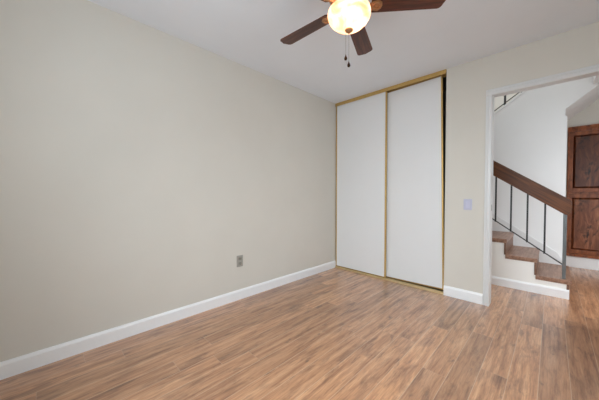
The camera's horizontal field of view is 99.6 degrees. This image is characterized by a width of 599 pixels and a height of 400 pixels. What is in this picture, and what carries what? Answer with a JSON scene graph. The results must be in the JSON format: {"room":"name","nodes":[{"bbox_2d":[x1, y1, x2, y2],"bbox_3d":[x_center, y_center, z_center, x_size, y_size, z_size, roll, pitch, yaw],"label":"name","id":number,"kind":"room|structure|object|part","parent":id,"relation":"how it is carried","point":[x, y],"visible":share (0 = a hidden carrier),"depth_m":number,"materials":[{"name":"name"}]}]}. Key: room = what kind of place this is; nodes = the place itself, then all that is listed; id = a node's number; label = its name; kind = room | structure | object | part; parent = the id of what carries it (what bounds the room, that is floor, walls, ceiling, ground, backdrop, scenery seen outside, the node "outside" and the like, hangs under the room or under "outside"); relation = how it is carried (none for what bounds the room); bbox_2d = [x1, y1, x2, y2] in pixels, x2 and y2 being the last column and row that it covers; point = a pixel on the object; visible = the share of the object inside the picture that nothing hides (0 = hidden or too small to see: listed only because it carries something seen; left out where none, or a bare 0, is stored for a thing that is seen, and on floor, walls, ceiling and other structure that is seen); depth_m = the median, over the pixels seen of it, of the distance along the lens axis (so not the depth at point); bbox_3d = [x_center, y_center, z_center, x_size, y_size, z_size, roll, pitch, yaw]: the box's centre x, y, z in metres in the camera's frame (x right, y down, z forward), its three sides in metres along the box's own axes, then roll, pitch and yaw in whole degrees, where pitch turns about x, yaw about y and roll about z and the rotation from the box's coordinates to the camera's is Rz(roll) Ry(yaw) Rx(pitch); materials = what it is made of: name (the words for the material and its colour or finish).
{"room":"empty bedroom","nodes":[
{"label":"empty bedroom","id":0,"kind":"room"},
{"bbox_2d":[0,0,335,361],"bbox_3d":[-0.537,-0.186,2.782,0.100,2.440,4.370,1,2,45],"label":"wall","id":1,"kind":"structure","parent":0,"point":[139,161],"depth_m":1.96,"materials":[{"name":"beige paint"}]},
{"bbox_2d":[0,261,335,379],"bbox_3d":[-0.716,0.989,2.549,0.014,0.101,3.550,1,2,45],"label":"baseboard","id":2,"kind":"structure","parent":1,"relation":"attached to","point":[11,367],"depth_m":1.96,"materials":[{"name":"white paint"}]},
{"bbox_2d":[237,255,242,266],"bbox_3d":[-0.621,0.636,2.638,0.010,0.118,0.072,1,2,45],"label":"power outlet","id":3,"kind":"object","parent":1,"relation":"attached to","point":[240,257],"visible":1,"depth_m":2.63,"materials":[{"name":"grey plastic"}]},
{"bbox_2d":[0,267,598,399],"bbox_3d":[1.754,1.089,2.097,4.450,0.080,6.600,1,2,45],"label":"floor","id":4,"kind":"structure","parent":0,"point":[335,333],"depth_m":1.76,"materials":[{"name":"laminate"}]},
{"bbox_2d":[335,266,442,294],"bbox_3d":[1.083,1.011,3.315,1.472,0.020,0.100,1,2,45],"label":"door track","id":5,"kind":"object","parent":4,"relation":"on","point":[386,278],"visible":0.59,"depth_m":3.12,"materials":[{"name":"gold metal"}]},
{"bbox_2d":[336,91,387,277],"bbox_3d":[0.832,-0.205,3.513,0.791,2.408,0.025,1,2,45],"label":"closet door","id":6,"kind":"structure","parent":5,"relation":"on","point":[361,125],"depth_m":3.47,"materials":[{"name":"white laminate"}]},
{"bbox_3d":[0.832,0.993,3.540,0.757,0.013,0.023,1,2,45],"label":"rail","id":7,"kind":"part","parent":6,"relation":"part of","materials":[{"name":"gold metal"}]},
{"bbox_2d":[386,75,443,289],"bbox_3d":[1.348,-0.190,3.061,0.713,2.386,0.025,0,1,45],"label":"closet door","id":8,"kind":"structure","parent":5,"relation":"on","point":[415,143],"depth_m":3.01,"materials":[{"name":"white laminate"}]},
{"bbox_3d":[1.362,0.997,3.073,0.679,0.013,0.023,0,1,45],"label":"rail","id":9,"kind":"part","parent":8,"relation":"part of","materials":[{"name":"gold metal"}]},
{"bbox_3d":[1.333,-1.376,3.050,0.679,0.013,0.023,0,1,45],"label":"rail","id":10,"kind":"part","parent":8,"relation":"part of","materials":[{"name":"gold metal"}]},
{"bbox_2d":[491,231,571,289],"bbox_3d":[2.129,0.361,3.858,2.748,1.298,0.785,1,2,45],"label":"staircase","id":11,"kind":"structure","parent":4,"relation":"on","point":[509,261],"depth_m":2.98,"materials":[{"name":"white paint"}]},
{"bbox_2d":[491,276,568,299],"bbox_3d":[2.504,0.982,2.940,0.864,0.097,0.014,1,2,45],"label":"baseboard","id":12,"kind":"structure","parent":11,"relation":"attached to","point":[525,286],"depth_m":2.83,"materials":[{"name":"white paint"}]},
{"bbox_2d":[492,160,571,278],"bbox_3d":[2.288,-0.166,3.198,1.589,1.984,0.040,1,2,45],"label":"stair railing","id":13,"kind":"object","parent":11,"relation":"on","point":[562,204],"visible":0.53,"depth_m":2.82,"materials":[{"name":"brown wood"}]},
{"bbox_3d":[2.265,0.110,3.227,1.524,1.140,0.012,1,2,45],"label":"rail","id":14,"kind":"part","parent":13,"relation":"part of","materials":[{"name":"black metal"}]},
{"bbox_3d":[2.288,-0.506,3.190,1.589,1.302,0.040,1,2,45],"label":"handrail","id":15,"kind":"part","parent":13,"relation":"part of","materials":[{"name":"brown wood"}]},
{"bbox_3d":[2.814,0.484,2.686,0.028,0.709,0.034,1,2,45],"label":"newel post","id":16,"kind":"part","parent":13,"relation":"part of","materials":[{"name":"grey metal"}]},
{"bbox_2d":[88,0,598,103],"bbox_3d":[1.252,-1.454,1.573,4.300,0.210,5.228,1,2,45],"label":"ceiling","id":17,"kind":"structure","parent":0,"point":[408,45],"depth_m":2.11,"materials":[{"name":"white paint"}]},
{"bbox_2d":[280,0,445,66],"bbox_3d":[0.271,-1.096,1.561,1.047,0.566,1.073,1,2,45],"label":"ceiling fan","id":18,"kind":"object","parent":17,"relation":"hanging from","point":[351,17],"visible":1,"depth_m":1.52,"materials":[{"name":"brown wood"}]},
{"bbox_3d":[0.042,-1.179,1.766,0.430,0.006,0.120,1,12,41],"label":"blade","id":19,"kind":"part","parent":18,"relation":"part of","materials":[{"name":"brown wood"}]},
{"bbox_3d":[0.301,-1.104,1.541,0.260,0.128,0.260,1,2,45],"label":"lamp shade","id":20,"kind":"part","parent":18,"relation":"part of","materials":[{"name":"white glass"}]},
{"bbox_3d":[0.446,-1.181,1.853,0.120,0.006,0.430,-10,-3,25],"label":"blade","id":21,"kind":"part","parent":18,"relation":"part of","materials":[{"name":"brown wood"}]},
{"bbox_3d":[0.644,-1.173,1.497,0.430,0.006,0.120,0,-9,7],"label":"blade","id":22,"kind":"part","parent":18,"relation":"part of","materials":[{"name":"brown wood"}]},
{"bbox_2d":[335,69,446,106],"bbox_3d":[1.085,-1.394,3.264,1.472,0.044,0.094,1,2,45],"label":"door track","id":23,"kind":"object","parent":17,"relation":"attached to","point":[443,72],"visible":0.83,"depth_m":3.07,"materials":[{"name":"gold metal"}]},
{"bbox_2d":[443,77,446,234],"bbox_3d":[1.346,-0.253,3.550,1.676,2.540,0.620,1,2,45],"label":"wall","id":24,"kind":"structure","parent":0,"point":[444,78],"depth_m":3.31,"materials":[{"name":"black paint"}]},
{"bbox_2d":[444,21,598,293],"bbox_3d":[2.580,-0.165,1.816,2.724,2.440,0.110,1,2,45],"label":"wall","id":25,"kind":"structure","parent":0,"point":[467,84],"depth_m":2.55,"materials":[{"name":"beige paint"}]},
{"bbox_2d":[443,285,482,304],"bbox_3d":[1.697,0.985,2.637,0.348,0.105,0.014,1,2,45],"label":"baseboard","id":26,"kind":"structure","parent":25,"relation":"attached to","point":[466,295],"depth_m":2.62,"materials":[{"name":"white paint"}]},
{"bbox_2d":[464,199,471,209],"bbox_3d":[1.723,0.047,2.591,0.073,0.111,0.012,1,2,45],"label":"light switch","id":27,"kind":"object","parent":25,"relation":"attached to","point":[467,202],"visible":1,"depth_m":2.59,"materials":[{"name":"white plastic"}]},
{"bbox_2d":[483,64,598,305],"bbox_3d":[2.165,-0.007,2.231,0.853,2.107,0.147,1,2,45],"label":"door frame","id":28,"kind":"structure","parent":25,"relation":"in","point":[590,71],"depth_m":2.45,"materials":[{"name":"white paint"}]},
{"bbox_3d":[1.837,-0.013,2.471,0.050,2.107,0.020,1,2,45],"label":"casing","id":29,"kind":"part","parent":28,"relation":"part of","materials":[{"name":"white paint"}]},
{"bbox_3d":[2.121,-1.030,2.164,0.853,0.059,0.021,1,2,45],"label":"head casing","id":30,"kind":"part","parent":28,"relation":"part of","materials":[{"name":"white paint"}]},
{"bbox_2d":[493,77,598,258],"bbox_3d":[2.747,-0.694,3.865,3.600,3.406,0.100,1,2,45],"label":"wall","id":31,"kind":"structure","parent":0,"point":[530,133],"depth_m":3.38,"materials":[{"name":"white paint"}]},
{"bbox_2d":[494,91,525,114],"bbox_3d":[3.119,-1.493,3.476,2.550,1.851,0.130,1,2,45],"label":"trim","id":32,"kind":"structure","parent":31,"relation":"attached to","point":[521,93],"depth_m":3.55,"materials":[{"name":"white paint"}]},
{"bbox_2d":[494,92,519,110],"bbox_3d":[3.051,-1.851,3.507,2.300,2.367,0.040,1,2,45],"label":"stair railing","id":33,"kind":"object","parent":32,"relation":"on","point":[505,101],"visible":0.07,"depth_m":3.61,"materials":[{"name":"grey metal"}]},
{"bbox_2d":[492,213,561,264],"bbox_3d":[2.799,0.317,3.755,1.540,1.391,0.014,1,2,45],"label":"trim","id":34,"kind":"structure","parent":31,"relation":"attached to","point":[517,241],"depth_m":3.46,"materials":[{"name":"white paint"}]},
{"bbox_2d":[494,92,598,192],"bbox_3d":[3.758,-1.499,4.222,4.500,5.000,0.100,1,2,45],"label":"wall","id":35,"kind":"structure","parent":0,"point":[589,115],"depth_m":3.75,"materials":[{"name":"beige paint"}]},
{"bbox_2d":[566,124,598,258],"bbox_3d":[4.484,-0.119,3.626,0.908,1.932,0.360,1,2,45],"label":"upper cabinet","id":36,"kind":"object","parent":35,"relation":"attached to","point":[583,141],"visible":0.92,"depth_m":3.72,"materials":[{"name":"brown wood"}]},
{"bbox_3d":[4.381,0.827,3.544,0.908,0.045,0.052,1,2,45],"label":"plinth moulding","id":37,"kind":"part","parent":36,"relation":"part of","materials":[{"name":"brown wood"}]},
{"bbox_3d":[4.227,0.357,3.698,0.446,0.881,0.039,1,2,45],"label":"door","id":38,"kind":"part","parent":36,"relation":"part of","materials":[{"name":"brown wood"}]},
{"bbox_3d":[4.227,-0.564,3.678,0.446,0.889,0.039,1,2,45],"label":"door","id":39,"kind":"part","parent":36,"relation":"part of","materials":[{"name":"brown wood"}]},
{"bbox_3d":[4.378,-1.045,3.499,0.908,0.075,0.060,1,2,45],"label":"cornice","id":40,"kind":"part","parent":36,"relation":"part of","materials":[{"name":"brown wood"}]},
{"bbox_3d":[4.229,0.357,3.700,0.334,0.769,0.035,1,2,45],"label":"panel","id":41,"kind":"part","parent":36,"relation":"part of","materials":[{"name":"brown wood"}]},
{"bbox_3d":[4.229,-0.564,3.679,0.334,0.777,0.035,1,2,45],"label":"panel","id":42,"kind":"part","parent":36,"relation":"part of","materials":[{"name":"brown wood"}]},
{"bbox_2d":[566,256,598,270],"bbox_3d":[4.566,0.938,3.387,2.100,0.166,0.016,1,2,45],"label":"baseboard","id":43,"kind":"structure","parent":35,"relation":"attached to","point":[571,261],"depth_m":3.75,"materials":[{"name":"white paint"}]},
{"bbox_2d":[565,86,598,120],"bbox_3d":[3.942,-1.525,3.344,1.200,1.246,0.880,1,2,45],"label":"ceiling","id":44,"kind":"structure","parent":0,"point":[593,96],"depth_m":3.41,"materials":[{"name":"white paint"}]}
]}

